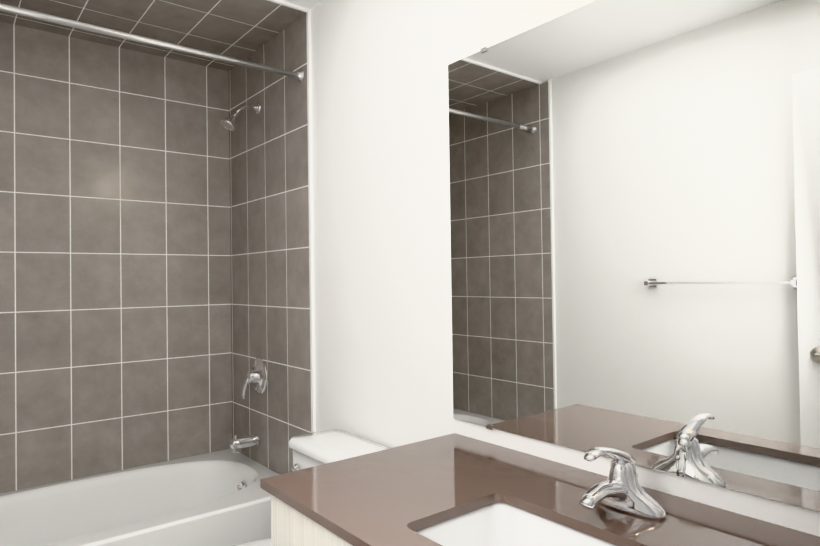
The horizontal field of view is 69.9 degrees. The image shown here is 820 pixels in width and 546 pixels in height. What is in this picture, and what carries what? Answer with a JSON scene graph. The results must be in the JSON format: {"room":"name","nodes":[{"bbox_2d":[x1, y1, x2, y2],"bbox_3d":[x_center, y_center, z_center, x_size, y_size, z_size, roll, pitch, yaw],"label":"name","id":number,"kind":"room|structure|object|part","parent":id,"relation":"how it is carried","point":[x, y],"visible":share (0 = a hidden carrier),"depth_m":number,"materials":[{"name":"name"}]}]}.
{"room":"bathroom","nodes":[
{"label":"bathroom","id":0,"kind":"room"},
{"bbox_2d":[282,0,322,8],"bbox_3d":[-0.579,-1.157,1.431,1.764,0.100,3.370,0,-1,-39],"label":"ceiling","id":1,"kind":"structure","parent":0,"point":[309,4],"depth_m":2.38,"materials":[{"name":"white paint"}]},
{"bbox_2d":[0,0,305,70],"bbox_3d":[-1.283,-1.080,2.310,1.524,0.010,0.855,0,-1,-39],"label":"ceiling","id":2,"kind":"structure","parent":1,"relation":"attached to","point":[241,29],"depth_m":2.52,"materials":[{"name":"grey tile"}]},
{"bbox_2d":[311,0,819,536],"bbox_3d":[0.118,0.110,1.881,0.120,2.440,3.250,0,-1,-39],"label":"wall","id":3,"kind":"structure","parent":0,"point":[381,248],"depth_m":1.99,"materials":[{"name":"white paint"}]},
{"bbox_2d":[229,13,311,473],"bbox_3d":[-0.675,0.138,2.767,0.010,2.430,0.855,0,-1,-39],"label":"wall tile","id":4,"kind":"structure","parent":3,"relation":"attached to","point":[269,236],"depth_m":2.71,"materials":[{"name":"grey tile"}]},
{"bbox_2d":[0,3,304,81],"bbox_3d":[-1.044,-0.827,2.012,1.502,0.048,0.048,0,-1,-39],"label":"rail","id":5,"kind":"object","parent":4,"relation":"attached to","point":[299,76],"visible":1,"depth_m":2.08,"materials":[{"name":"silver metal"}]},
{"bbox_2d":[220,102,266,452],"bbox_3d":[-0.802,0.014,2.768,0.184,1.667,0.176,0,-1,-39],"label":"shower fixture","id":6,"kind":"object","parent":4,"relation":"attached to","point":[256,376],"visible":1,"depth_m":2.78,"materials":[{"name":"silver metal"}]},
{"bbox_3d":[-0.787,0.806,2.791,0.136,0.082,0.060,0,-1,-39],"label":"spout","id":7,"kind":"part","parent":6,"relation":"part of","materials":[{"name":"silver metal"}]},
{"bbox_2d":[448,0,819,511],"bbox_3d":[0.522,-0.107,1.271,0.008,1.074,1.276,0,-1,-39],"label":"mirror","id":8,"kind":"object","parent":3,"relation":"attached to","point":[635,222],"visible":1,"depth_m":1.27,"materials":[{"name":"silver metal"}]},
{"bbox_3d":[-0.543,1.383,1.396,1.764,0.100,3.370,0,-1,-39],"label":"floor","id":9,"kind":"structure","parent":0,"visible":0},
{"bbox_2d":[0,449,279,545],"bbox_3d":[-1.272,1.137,2.304,1.500,0.437,0.788,0,-1,-39],"label":"bathtub","id":10,"kind":"object","parent":9,"relation":"on","point":[219,498],"visible":0.92,"depth_m":2.54,"materials":[{"name":"ceramic"}]},
{"bbox_2d":[234,429,391,545],"bbox_3d":[-0.420,0.966,1.871,0.727,0.744,0.456,0,-1,-39],"label":"toilet","id":11,"kind":"object","parent":9,"relation":"on","point":[313,449],"visible":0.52,"depth_m":2.03,"materials":[{"name":"ceramic"}]},
{"bbox_2d":[260,485,367,545],"bbox_3d":[0.297,0.903,1.049,0.639,0.825,1.251,0,-1,-39],"label":"bathroom vanity","id":12,"kind":"object","parent":9,"relation":"on","point":[291,525],"depth_m":1.25,"materials":[{"name":"laminate"}]},
{"bbox_2d":[260,433,819,545],"bbox_3d":[0.291,0.481,1.070,0.621,0.020,1.278,0,-1,-39],"label":"countertop","id":13,"kind":"structure","parent":12,"relation":"on","point":[372,498],"depth_m":1.26,"materials":[{"name":"brown stone"}]},
{"bbox_2d":[408,493,647,545],"bbox_3d":[0.231,0.553,1.012,0.327,0.148,0.510,0,-1,-39],"label":"sink","id":14,"kind":"object","parent":13,"relation":"in","point":[499,519],"depth_m":1.20,"materials":[{"name":"white ceramic"}]},
{"bbox_2d":[572,447,675,524],"bbox_3d":[0.395,0.404,1.151,0.179,0.133,0.168,0,-1,-39],"label":"faucet","id":15,"kind":"object","parent":13,"relation":"on","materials":[{"name":"silver metal"}]},
{"bbox_3d":[-1.577,0.145,2.682,1.764,2.440,0.120,0,-1,-39],"label":"wall","id":16,"kind":"structure","parent":0,"visible":0},
{"bbox_2d":[0,22,231,493],"bbox_3d":[-1.536,0.144,2.631,1.524,2.440,0.010,0,-1,-39],"label":"wall tile","id":17,"kind":"structure","parent":16,"relation":"attached to","point":[115,314],"depth_m":2.73,"materials":[{"name":"grey tile"}]},
{"bbox_3d":[-1.165,0.114,0.853,0.120,2.440,3.250,0,-1,-39],"label":"wall","id":18,"kind":"structure","parent":0,"visible":0},
{"bbox_2d":[267,0,315,432],"bbox_3d":[-0.976,0.126,1.932,1.524,2.440,0.072,0,-1,-39],"label":"trim","id":19,"kind":"structure","parent":18,"relation":"attached to","point":[308,12],"depth_m":2.43,"materials":[{"name":"white paint"}]}
]}

